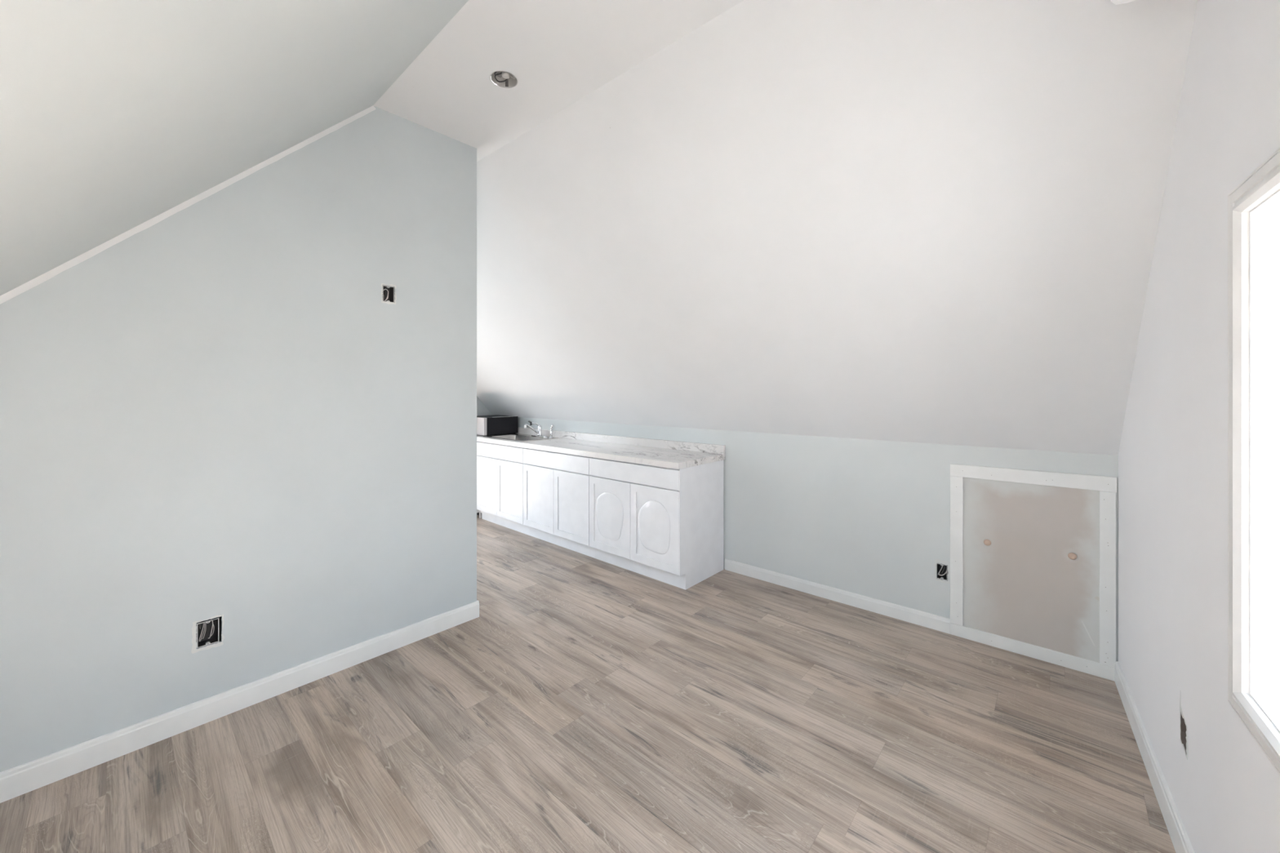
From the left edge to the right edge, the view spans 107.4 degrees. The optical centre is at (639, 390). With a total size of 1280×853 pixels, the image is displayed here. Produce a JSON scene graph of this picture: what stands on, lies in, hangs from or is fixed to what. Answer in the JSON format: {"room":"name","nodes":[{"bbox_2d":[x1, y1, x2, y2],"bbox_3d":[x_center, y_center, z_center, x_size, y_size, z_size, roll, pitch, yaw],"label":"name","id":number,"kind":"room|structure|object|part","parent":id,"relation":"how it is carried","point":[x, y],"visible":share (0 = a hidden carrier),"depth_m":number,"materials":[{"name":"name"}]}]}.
{"room":"attic room","nodes":[
{"label":"attic room","id":0,"kind":"room"},
{"bbox_2d":[0,0,468,295],"bbox_3d":[-1.894,-0.595,1.617,6.380,2.051,2.035,0,0,42],"label":"ceiling","id":1,"kind":"structure","parent":0,"point":[115,115],"depth_m":1.23,"materials":[{"name":"grey paint"}]},
{"bbox_2d":[0,105,476,772],"bbox_3d":[-1.973,-0.052,2.163,0.129,3.105,2.572,0,0,42],"label":"wall","id":2,"kind":"structure","parent":0,"point":[216,406],"depth_m":2.21,"materials":[{"name":"grey paint"}]},
{"bbox_2d":[196,617,218,648],"bbox_3d":[-1.959,1.087,2.130,0.059,0.107,0.073,0,0,42],"label":"electrical box","id":3,"kind":"object","parent":2,"relation":"attached to","point":[207,631],"visible":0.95,"depth_m":2.14,"materials":[{"name":"plastic"}]},
{"bbox_2d":[0,600,479,803],"bbox_3d":[-1.946,1.428,2.182,0.139,0.104,2.536,0,0,42],"label":"baseboard","id":4,"kind":"structure","parent":2,"relation":"attached to","point":[20,780],"depth_m":2.10,"materials":[{"name":"white wood"}]},
{"bbox_2d":[382,285,394,302],"bbox_3d":[-1.452,-0.549,2.697,0.059,0.091,0.061,0,0,42],"label":"electrical box","id":5,"kind":"object","parent":2,"relation":"attached to","point":[388,291],"visible":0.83,"depth_m":2.71,"materials":[{"name":"plastic"}]},
{"bbox_2d":[476,395,492,415],"bbox_3d":[-3.410,-0.068,4.669,0.150,3.135,4.490,0,0,42],"label":"wall","id":6,"kind":"structure","parent":0,"point":[482,410],"depth_m":6.08,"materials":[{"name":"grey paint"}]},
{"bbox_2d":[373,0,743,161],"bbox_3d":[-1.002,-1.592,2.689,6.280,0.014,0.790,0,0,42],"label":"ceiling","id":7,"kind":"structure","parent":0,"point":[558,52],"depth_m":2.23,"materials":[{"name":"white paint"}]},
{"bbox_2d":[489,70,517,88],"bbox_3d":[-0.693,-1.627,2.398,0.138,0.086,0.138,0,0,42],"label":"can","id":8,"kind":"object","parent":7,"relation":"attached to","point":[504,79],"visible":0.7,"depth_m":2.44,"materials":[{"name":"metal"}]},
{"bbox_2d":[502,71,509,79],"bbox_3d":[-0.688,-1.638,2.410,0.040,0.062,0.040,0,0,42],"label":"socket","id":9,"kind":"object","parent":8,"relation":"attached to","point":[505,75],"depth_m":2.40,"materials":[{"name":"ceramic"}]},
{"bbox_2d":[0,515,1175,852],"bbox_3d":[-1.037,1.505,2.612,6.430,0.050,4.690,0,0,42],"label":"floor","id":10,"kind":"structure","parent":0,"point":[589,704],"depth_m":1.93,"materials":[{"name":"brown wood"}]},
{"bbox_2d":[476,441,528,535],"bbox_3d":[-1.360,1.027,5.305,0.988,0.906,0.572,0,0,42],"label":"base cabinet","id":11,"kind":"object","parent":10,"relation":"on","point":[500,468],"visible":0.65,"depth_m":5.05,"materials":[{"name":"white wood"}]},
{"bbox_3d":[-1.729,1.050,5.264,0.491,0.614,0.019,0,0,42],"label":"door","id":12,"kind":"part","parent":11,"relation":"part of","materials":[{"name":"white wood"}]},
{"bbox_3d":[-1.545,0.661,5.099,0.984,0.148,0.019,0,0,42],"label":"drawer","id":13,"kind":"part","parent":11,"relation":"part of","materials":[{"name":"white wood"}]},
{"bbox_3d":[-1.361,1.050,4.935,0.491,0.614,0.019,0,0,42],"label":"door","id":14,"kind":"part","parent":11,"relation":"part of","materials":[{"name":"white wood"}]},
{"bbox_2d":[523,448,595,558],"bbox_3d":[-0.618,1.027,4.651,0.990,0.906,0.586,0,0,42],"label":"base cabinet","id":15,"kind":"object","parent":10,"relation":"on","point":[556,485],"visible":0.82,"depth_m":4.40,"materials":[{"name":"white wood"}]},
{"bbox_3d":[-0.991,1.050,4.604,0.491,0.614,0.019,0,0,42],"label":"door","id":16,"kind":"part","parent":15,"relation":"part of","materials":[{"name":"white wood"}]},
{"bbox_3d":[-0.807,0.661,4.439,0.985,0.148,0.019,0,0,42],"label":"drawer","id":17,"kind":"part","parent":15,"relation":"part of","materials":[{"name":"white wood"}]},
{"bbox_3d":[-0.624,1.050,4.275,0.491,0.614,0.019,0,0,42],"label":"door","id":18,"kind":"part","parent":15,"relation":"part of","materials":[{"name":"white wood"}]},
{"bbox_2d":[589,457,724,590],"bbox_3d":[0.123,1.027,3.996,0.988,0.906,0.600,0,0,42],"label":"base cabinet","id":19,"kind":"object","parent":10,"relation":"on","point":[666,525],"visible":0.99,"depth_m":3.70,"materials":[{"name":"white wood"}]},
{"bbox_2d":[476,426,724,469],"bbox_3d":[-0.811,0.513,4.832,3.503,0.120,0.639,0,0,42],"label":"countertop","id":20,"kind":"structure","parent":19,"relation":"on","point":[677,455],"depth_m":4.26,"materials":[{"name":"stone"}]},
{"bbox_2d":[476,414,517,435],"bbox_3d":[-1.823,0.419,5.748,0.477,0.216,0.462,0,0,42],"label":"microwave","id":21,"kind":"object","parent":20,"relation":"on","point":[494,424],"visible":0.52,"depth_m":5.56,"materials":[{"name":"black metal"}]},
{"bbox_3d":[-1.962,0.416,5.593,0.476,0.203,0.042,0,0,42],"label":"door","id":22,"kind":"part","parent":21,"relation":"part of","materials":[{"name":"silver metal"}]},
{"bbox_2d":[484,433,558,441],"bbox_3d":[-1.345,0.602,5.289,0.790,0.159,0.482,0,0,42],"label":"sink","id":23,"kind":"object","parent":20,"relation":"in","point":[516,437],"visible":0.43,"depth_m":5.46,"materials":[{"name":"silver metal"}]},
{"bbox_2d":[549,424,554,438],"bbox_3d":[-0.980,0.450,5.225,0.060,0.149,0.046,0,0,42],"label":"sprayer","id":24,"kind":"object","parent":23,"relation":"on","point":[552,425],"visible":1,"depth_m":5.22,"materials":[{"name":"silver metal"}]},
{"bbox_2d":[524,422,548,437],"bbox_3d":[-1.201,0.445,5.293,0.280,0.159,0.237,0,0,42],"label":"tap","id":25,"kind":"object","parent":20,"relation":"on","point":[539,431],"visible":1,"depth_m":5.33,"materials":[{"name":"silver metal"}]},
{"bbox_3d":[-1.212,0.433,5.281,0.026,0.125,0.198,0,0,42],"label":"spout","id":26,"kind":"part","parent":25,"relation":"part of","materials":[{"name":"silver metal"}]},
{"bbox_3d":[-1.142,0.517,5.359,0.280,0.014,0.052,0,0,42],"label":"deck plate","id":27,"kind":"part","parent":25,"relation":"part of","materials":[{"name":"silver metal"}]},
{"bbox_3d":[-0.255,1.050,3.945,0.488,0.614,0.019,0,0,42],"label":"door","id":28,"kind":"part","parent":19,"relation":"part of","materials":[{"name":"white wood"}]},
{"bbox_3d":[-0.072,0.661,3.781,0.979,0.148,0.019,0,0,42],"label":"drawer","id":29,"kind":"part","parent":19,"relation":"part of","materials":[{"name":"white wood"}]},
{"bbox_3d":[0.111,1.050,3.618,0.488,0.614,0.019,0,0,42],"label":"door","id":30,"kind":"part","parent":19,"relation":"part of","materials":[{"name":"white wood"}]},
{"bbox_3d":[0.490,1.027,3.668,0.005,0.905,0.600,0,0,42],"label":"panel","id":31,"kind":"part","parent":19,"relation":"part of","materials":[{"name":"white wood"}]},
{"bbox_2d":[517,417,1118,661],"bbox_3d":[0.358,0.909,4.285,6.181,1.182,0.120,0,0,41],"label":"wall","id":32,"kind":"structure","parent":0,"point":[871,518],"depth_m":3.26,"materials":[{"name":"grey paint"}]},
{"bbox_2d":[515,426,724,454],"bbox_3d":[-0.624,0.490,5.040,3.503,0.073,0.029,0,0,41],"label":"backsplash","id":33,"kind":"structure","parent":32,"relation":"attached to","point":[667,444],"depth_m":4.52,"materials":[{"name":"stone"}]},
{"bbox_2d":[724,558,950,633],"bbox_3d":[1.296,1.436,3.381,1.569,0.088,0.014,0,0,41],"label":"baseboard","id":34,"kind":"structure","parent":32,"relation":"attached to","point":[941,624],"depth_m":3.26,"materials":[{"name":"white wood"}]},
{"bbox_2d":[936,563,947,580],"bbox_3d":[1.880,1.117,2.923,0.057,0.093,0.060,0,0,42],"label":"electrical box","id":35,"kind":"object","parent":32,"relation":"attached to","point":[941,569],"visible":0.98,"depth_m":2.93,"materials":[{"name":"plastic"}]},
{"bbox_2d":[950,463,1116,680],"bbox_3d":[2.150,0.961,2.622,0.715,1.038,0.037,0,0,41],"label":"door","id":36,"kind":"structure","parent":32,"relation":"in","point":[1033,553],"depth_m":2.60,"materials":[{"name":"paint"}]},
{"bbox_3d":[2.019,0.881,2.733,0.036,0.036,0.032,0,0,42],"label":"knob","id":37,"kind":"part","parent":36,"relation":"part of","materials":[{"name":"brown wood"}]},
{"bbox_3d":[2.169,0.958,2.627,0.657,0.944,0.005,0,0,41],"label":"hatch panel","id":38,"kind":"part","parent":36,"relation":"part of","materials":[{"name":"paint"}]},
{"bbox_3d":[2.293,0.877,2.495,0.036,0.036,0.032,0,0,42],"label":"knob","id":39,"kind":"part","parent":36,"relation":"part of","materials":[{"name":"brown wood"}]},
{"bbox_2d":[476,0,1197,455],"bbox_3d":[-0.167,-0.599,3.622,6.280,2.039,1.895,0,0,42],"label":"ceiling","id":40,"kind":"structure","parent":0,"point":[922,221],"depth_m":2.33,"materials":[{"name":"white paint"}]},
{"bbox_2d":[1110,0,1135,4],"bbox_3d":[1.067,-1.119,0.847,0.223,0.281,0.802,0,0,38],"label":"ceiling lamp","id":41,"kind":"object","parent":40,"relation":"attached to","point":[1115,2],"visible":1,"depth_m":1.21,"materials":[{"name":"white"}]},
{"bbox_2d":[1118,0,1279,852],"bbox_3d":[1.124,-0.068,0.611,0.151,3.135,4.489,0,0,38],"label":"wall","id":42,"kind":"structure","parent":0,"point":[1224,789],"depth_m":1.38,"materials":[{"name":"white paint"}]},
{"bbox_2d":[1114,661,1194,852],"bbox_3d":[1.077,1.427,0.684,0.014,0.106,4.345,0,0,38],"label":"baseboard","id":43,"kind":"structure","parent":42,"relation":"attached to","point":[1180,838],"depth_m":1.74,"materials":[{"name":"white wood"}]},
{"bbox_2d":[1180,715,1186,752],"bbox_3d":[1.749,1.080,1.465,0.075,0.140,0.100,0,0,38],"label":"electrical box","id":44,"kind":"object","parent":42,"relation":"attached to","point":[1183,726],"visible":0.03,"depth_m":1.51,"materials":[{"name":"grey plastic"}]},
{"bbox_2d":[1227,147,1279,775],"bbox_3d":[1.135,0.141,0.644,0.174,1.251,1.201,0,0,38],"label":"window","id":45,"kind":"structure","parent":42,"relation":"in","point":[1254,204],"depth_m":1.06,"materials":[{"name":"white plastic"}]},
{"bbox_3d":[1.411,0.141,1.111,0.026,1.251,0.126,0,0,42],"label":"casing","id":46,"kind":"part","parent":45,"relation":"part of","materials":[{"name":"white wood"}]},
{"bbox_3d":[1.076,-0.442,0.691,0.025,0.085,1.201,0,0,38],"label":"casing","id":47,"kind":"part","parent":45,"relation":"part of","materials":[{"name":"white wood"}]},
{"bbox_3d":[1.076,0.724,0.691,0.025,0.085,1.201,0,0,38],"label":"casing","id":48,"kind":"part","parent":45,"relation":"part of","materials":[{"name":"white wood"}]},
{"bbox_3d":[1.144,0.688,0.637,0.150,0.012,0.948,0,0,38],"label":"sill","id":49,"kind":"part","parent":45,"relation":"part of","materials":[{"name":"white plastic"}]}
]}

